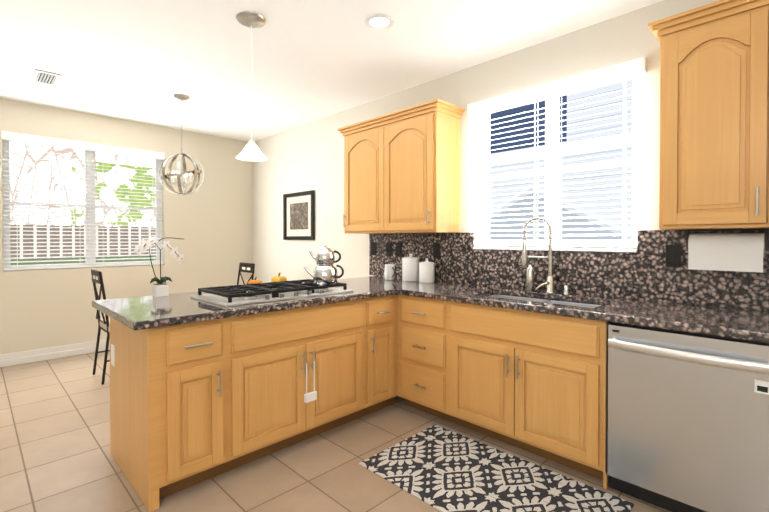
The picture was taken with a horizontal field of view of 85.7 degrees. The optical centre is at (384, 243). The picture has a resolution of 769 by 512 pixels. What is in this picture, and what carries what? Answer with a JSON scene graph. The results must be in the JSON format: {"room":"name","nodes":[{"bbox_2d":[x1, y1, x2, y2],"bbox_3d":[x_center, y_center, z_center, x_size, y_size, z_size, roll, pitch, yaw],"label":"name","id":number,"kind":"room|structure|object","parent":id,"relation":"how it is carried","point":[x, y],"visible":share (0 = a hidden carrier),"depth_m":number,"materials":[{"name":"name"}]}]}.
{"room":"kitchen","nodes":[
{"label":"kitchen","id":0,"kind":"room"},
{"bbox_2d":[0,98,251,354],"bbox_3d":[-4.036,-0.106,4.054,5.800,2.690,0.150,-1,1,-45],"label":"wall","id":1,"kind":"structure","parent":0,"point":[209,221],"depth_m":5.02,"materials":[{"name":"paint"}]},
{"bbox_2d":[0,339,109,366],"bbox_3d":[-3.910,1.176,4.069,5.620,0.125,0.026,-1,1,-45],"label":"baseboard","id":2,"kind":"structure","parent":1,"relation":"attached to","point":[22,357],"depth_m":4.40,"materials":[{"name":"white wood"}]},
{"bbox_2d":[2,140,161,270],"bbox_3d":[-3.374,-0.422,4.760,1.500,1.395,0.060,-1,1,-45],"label":"window","id":3,"kind":"structure","parent":1,"relation":"in","point":[91,173],"depth_m":4.73,"materials":[{"name":"white plastic"}]},
{"bbox_2d":[1,131,163,269],"bbox_3d":[-3.317,-0.433,4.703,1.500,1.395,0.083,-1,1,-45],"label":"blinds","id":4,"kind":"object","parent":3,"relation":"attached to","point":[33,139],"visible":0.96,"depth_m":4.61,"materials":[{"name":"white plastic"}]},
{"bbox_2d":[0,0,662,141],"bbox_3d":[-1.142,-1.471,1.240,5.950,0.100,8.200,-1,1,-45],"label":"ceiling","id":5,"kind":"structure","parent":0,"point":[143,61],"depth_m":3.10,"materials":[{"name":"paint"}]},
{"bbox_2d":[31,69,60,85],"bbox_3d":[-2.951,-1.440,3.616,0.170,0.013,0.340,-1,1,-45],"label":"ceiling vent","id":6,"kind":"object","parent":5,"relation":"in","point":[45,77],"visible":0.98,"depth_m":3.61,"materials":[{"name":"grey metal"}]},
{"bbox_2d":[159,94,203,195],"bbox_3d":[-2.003,-0.963,4.101,0.387,0.976,0.404,-1,1,-45],"label":"orb chandelier","id":7,"kind":"object","parent":5,"relation":"hanging from","point":[184,172],"visible":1,"depth_m":4.08,"materials":[{"name":"silver metal"}]},
{"bbox_2d":[236,11,267,160],"bbox_3d":[-0.853,-0.991,2.663,0.196,0.890,0.196,-1,1,-45],"label":"pendant light","id":8,"kind":"object","parent":5,"relation":"hanging from","point":[251,151],"visible":1,"depth_m":2.64,"materials":[{"name":"silver metal"}]},
{"bbox_2d":[365,14,393,29],"bbox_3d":[-0.033,-1.433,2.685,0.190,0.006,0.190,-1,1,-45],"label":"recessed light","id":9,"kind":"object","parent":5,"relation":"in","point":[379,21],"visible":1,"depth_m":2.68,"materials":[{"name":"white plastic"}]},
{"bbox_2d":[0,351,671,511],"bbox_3d":[-1.142,1.319,1.271,5.950,0.100,8.200,-1,1,-45],"label":"floor","id":10,"kind":"structure","parent":0,"point":[56,455],"depth_m":2.37,"materials":[{"name":"tile"}]},
{"bbox_2d":[91,269,109,384],"bbox_3d":[-2.462,0.742,3.944,0.486,0.998,0.432,-1,1,-45],"label":"dining chair","id":11,"kind":"object","parent":10,"relation":"on","point":[103,324],"visible":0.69,"depth_m":3.74,"materials":[{"name":"brown metal"}]},
{"bbox_2d":[109,317,232,511],"bbox_3d":[-1.234,0.823,2.334,0.372,0.868,0.785,-1,1,-45],"label":"base cabinet","id":12,"kind":"object","parent":10,"relation":"on","point":[192,404],"depth_m":2.08,"materials":[{"name":"brown wood"}]},
{"bbox_2d":[92,280,395,330],"bbox_3d":[-0.840,0.362,2.785,1.710,0.040,0.927,-1,1,-45],"label":"countertop","id":13,"kind":"structure","parent":12,"relation":"on","point":[141,312],"depth_m":2.32,"materials":[{"name":"brown stone"}]},
{"bbox_2d":[133,236,183,296],"bbox_3d":[-1.458,0.148,2.700,0.305,0.389,0.088,-1,1,-45],"label":"orchid plant","id":14,"kind":"object","parent":13,"relation":"on","point":[160,288],"visible":1,"depth_m":2.68,"materials":[{"name":"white plant"}]},
{"bbox_2d":[248,277,262,283],"bbox_3d":[-0.974,0.290,3.124,0.110,0.079,0.109,-1,1,-45],"label":"pumpkin","id":15,"kind":"object","parent":13,"relation":"on","point":[254,281],"visible":0.6,"depth_m":3.09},
{"bbox_2d":[190,279,353,306],"bbox_3d":[-0.726,0.312,2.776,0.920,0.059,0.520,-1,1,-45],"label":"cooktop","id":16,"kind":"object","parent":13,"relation":"in","point":[233,295],"visible":0.96,"depth_m":2.62,"materials":[{"name":"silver metal"}]},
{"bbox_2d":[304,245,343,284],"bbox_3d":[-0.423,0.144,2.901,0.200,0.272,0.207,-1,1,-45],"label":"tea kettle","id":17,"kind":"object","parent":16,"relation":"on","point":[324,272],"visible":1,"depth_m":2.85,"materials":[{"name":"silver metal"}]},
{"bbox_2d":[271,273,286,281],"bbox_3d":[-0.832,0.277,3.265,0.122,0.098,0.120,-1,1,-45],"label":"pumpkin","id":18,"kind":"object","parent":13,"relation":"on","point":[278,278],"visible":0.52,"depth_m":3.23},
{"bbox_2d":[237,262,254,284],"bbox_3d":[-1.798,0.733,4.776,0.486,0.998,0.432,-1,1,-45],"label":"dining chair","id":19,"kind":"object","parent":10,"relation":"on","point":[247,267],"visible":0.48,"depth_m":4.92,"materials":[{"name":"brown metal"}]},
{"bbox_2d":[233,298,368,468],"bbox_3d":[-0.755,0.818,2.811,0.980,0.868,0.785,-1,1,-45],"label":"base cabinet","id":20,"kind":"object","parent":10,"relation":"on","point":[300,374],"depth_m":2.49,"materials":[{"name":"brown wood"}]},
{"bbox_2d":[369,295,396,413],"bbox_3d":[-0.307,0.813,3.258,0.285,0.868,0.785,-1,1,-45],"label":"base cabinet","id":21,"kind":"object","parent":10,"relation":"on","point":[382,310],"depth_m":3.01,"materials":[{"name":"brown wood"}]},
{"bbox_2d":[359,424,633,511],"bbox_3d":[0.528,1.255,2.180,0.700,0.008,1.210,-1,1,-45],"label":"rug","id":22,"kind":"object","parent":10,"relation":"on","point":[440,468],"visible":1,"depth_m":2.20,"materials":[{"name":"black fabric"}]},
{"bbox_2d":[397,294,607,488],"bbox_3d":[0.812,0.818,2.819,0.682,0.869,1.453,-1,1,-45],"label":"base cabinet","id":23,"kind":"object","parent":10,"relation":"on","point":[534,382],"visible":0.81,"depth_m":2.45,"materials":[{"name":"brown wood"}]},
{"bbox_2d":[344,276,439,283],"bbox_3d":[0.018,0.353,3.645,0.360,0.040,0.920,-1,1,-45],"label":"countertop","id":24,"kind":"structure","parent":23,"relation":"on","point":[397,280],"depth_m":3.72,"materials":[{"name":"brown stone"}]},
{"bbox_2d":[384,264,394,279],"bbox_3d":[0.057,0.261,3.761,0.100,0.140,0.130,-1,1,-45],"label":"pitcher","id":25,"kind":"object","parent":24,"relation":"on","point":[389,272],"visible":1,"depth_m":3.73,"materials":[{"name":"ceramic"}]},
{"bbox_2d":[402,254,419,281],"bbox_3d":[0.234,0.211,3.689,0.161,0.241,0.161,-1,1,-45],"label":"canister","id":26,"kind":"object","parent":24,"relation":"on","point":[410,268],"visible":0.92,"depth_m":3.62,"materials":[{"name":"white ceramic"}]},
{"bbox_2d":[419,258,434,282],"bbox_3d":[0.365,0.230,3.572,0.140,0.206,0.140,-1,1,-45],"label":"medium canister","id":27,"kind":"object","parent":24,"relation":"on","point":[426,271],"visible":1,"depth_m":3.51,"materials":[{"name":"white ceramic"}]},
{"bbox_2d":[337,279,768,342],"bbox_3d":[1.051,0.365,2.585,0.670,0.040,3.880,-1,1,-45],"label":"countertop","id":28,"kind":"structure","parent":23,"relation":"on","point":[753,325],"depth_m":2.22,"materials":[{"name":"brown stone"}]},
{"bbox_2d":[526,265,533,290],"bbox_3d":[1.046,0.246,2.981,0.056,0.187,0.056,-1,1,-45],"label":"soap dispenser","id":29,"kind":"object","parent":28,"relation":"on","point":[530,278],"visible":0.98,"depth_m":2.96,"materials":[{"name":"silver metal"}]},
{"bbox_2d":[521,217,554,292],"bbox_3d":[1.057,0.077,2.881,0.149,0.527,0.218,-1,1,-45],"label":"faucet","id":30,"kind":"object","parent":28,"relation":"on","point":[549,282],"visible":1,"depth_m":2.85,"materials":[{"name":"silver metal"}]},
{"bbox_2d":[489,294,600,307],"bbox_3d":[0.986,0.487,2.676,0.402,0.203,0.802,-1,1,-45],"label":"sink","id":31,"kind":"object","parent":28,"relation":"in","point":[549,301],"visible":0.17,"depth_m":2.80,"materials":[{"name":"metal"}]},
{"bbox_2d":[563,285,569,294],"bbox_3d":[1.224,0.310,2.792,0.042,0.062,0.042,-1,1,-45],"label":"air gap cap","id":32,"kind":"object","parent":28,"relation":"on","point":[566,289],"visible":1,"depth_m":2.78,"materials":[{"name":"silver metal"}]},
{"bbox_2d":[606,322,768,511],"bbox_3d":[1.524,0.828,2.048,0.668,0.866,0.637,-1,1,-45],"label":"dishwasher","id":33,"kind":"object","parent":10,"relation":"on","point":[687,421],"visible":0.96,"depth_m":1.84,"materials":[{"name":"silver metal"}]},
{"bbox_2d":[252,0,718,286],"bbox_3d":[0.912,-0.098,3.303,0.150,2.690,8.200,-1,1,-45],"label":"wall","id":34,"kind":"structure","parent":0,"point":[309,156],"depth_m":3.46,"materials":[{"name":"paint"}]},
{"bbox_2d":[283,190,314,239],"bbox_3d":[-1.072,-0.339,5.163,0.028,0.590,0.660,-1,1,-45],"label":"picture","id":35,"kind":"object","parent":34,"relation":"attached to","point":[298,215],"visible":1,"depth_m":5.16},
{"bbox_2d":[337,99,464,233],"bbox_3d":[0.100,-0.603,3.737,0.372,1.020,1.226,-1,1,-45],"label":"upper cabinet","id":36,"kind":"object","parent":34,"relation":"attached to","point":[402,171],"visible":1,"depth_m":3.46,"materials":[{"name":"brown wood"}]},
{"bbox_2d":[473,247,636,251],"bbox_3d":[1.171,0.041,2.990,0.126,0.019,1.166,-1,1,-45],"label":"window sill","id":37,"kind":"structure","parent":34,"relation":"attached to","point":[570,249],"depth_m":2.84,"materials":[{"name":"white paint"}]},
{"bbox_2d":[481,74,638,248],"bbox_3d":[1.223,-0.540,3.036,0.060,1.140,1.170,-1,1,-45],"label":"window","id":38,"kind":"structure","parent":34,"relation":"in","point":[551,100],"depth_m":3.00,"materials":[{"name":"white plastic"}]},
{"bbox_2d":[467,57,646,246],"bbox_3d":[1.154,-0.552,2.967,0.116,1.140,1.250,-1,1,-45],"label":"blinds","id":39,"kind":"object","parent":38,"relation":"attached to","point":[637,66],"visible":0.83,"depth_m":2.88,"materials":[{"name":"white plastic"}]},
{"bbox_2d":[369,230,768,311],"bbox_3d":[1.251,0.129,2.845,0.017,0.424,3.970,-1,1,-45],"label":"backsplash","id":40,"kind":"structure","parent":34,"relation":"attached to","point":[643,273],"depth_m":2.68,"materials":[{"name":"stone"}]},
{"bbox_2d":[371,242,375,254],"bbox_3d":[-0.110,0.052,4.191,0.008,0.130,0.075,-1,1,-45],"label":"electrical outlet plate","id":41,"kind":"object","parent":40,"relation":"attached to","point":[373,244],"depth_m":4.19,"materials":[{"name":"black plastic"}]},
{"bbox_2d":[386,242,391,255],"bbox_3d":[0.046,0.054,4.035,0.008,0.130,0.075,-1,1,-45],"label":"electrical outlet plate","id":42,"kind":"object","parent":40,"relation":"attached to","point":[388,244],"depth_m":4.03,"materials":[{"name":"black plastic"}]},
{"bbox_2d":[396,242,401,255],"bbox_3d":[0.137,0.055,3.944,0.008,0.130,0.075,-1,1,-45],"label":"electrical outlet plate","id":43,"kind":"object","parent":40,"relation":"attached to","point":[398,244],"depth_m":3.94,"materials":[{"name":"black plastic"}]},
{"bbox_2d":[433,243,439,257],"bbox_3d":[0.455,0.058,3.625,0.008,0.130,0.075,-1,1,-45],"label":"electrical outlet plate","id":44,"kind":"object","parent":40,"relation":"attached to","point":[436,246],"depth_m":3.62,"materials":[{"name":"black plastic"}]},
{"bbox_2d":[665,244,680,266],"bbox_3d":[1.672,0.072,2.403,0.008,0.130,0.075,-1,1,-45],"label":"electrical outlet plate","id":45,"kind":"object","parent":40,"relation":"attached to","point":[672,255],"depth_m":2.40,"materials":[{"name":"black plastic"}]},
{"bbox_2d":[648,0,768,229],"bbox_3d":[1.846,-0.616,1.986,0.372,1.085,0.941,-1,1,-45],"label":"upper cabinet","id":46,"kind":"object","parent":34,"relation":"attached to","point":[714,118],"visible":1,"depth_m":2.02,"materials":[{"name":"brown wood"}]},
{"bbox_2d":[686,229,768,271],"bbox_3d":[1.776,0.033,2.160,0.126,0.214,0.328,-1,1,-45],"label":"paper towel holder","id":47,"kind":"object","parent":46,"relation":"attached to","point":[742,252],"visible":1,"depth_m":2.11,"materials":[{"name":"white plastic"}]},
{"label":"outside","id":48,"kind":"structure","parent":0,"visible":0},
{"bbox_2d":[9,141,155,264],"bbox_3d":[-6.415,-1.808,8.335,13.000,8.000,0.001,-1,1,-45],"label":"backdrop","id":49,"kind":"structure","parent":48,"point":[107,163],"depth_m":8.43,"materials":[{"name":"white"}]},
{"bbox_2d":[490,80,631,239],"bbox_3d":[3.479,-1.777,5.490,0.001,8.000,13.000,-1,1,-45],"label":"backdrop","id":50,"kind":"structure","parent":48,"point":[598,129],"depth_m":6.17,"materials":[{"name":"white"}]}
]}

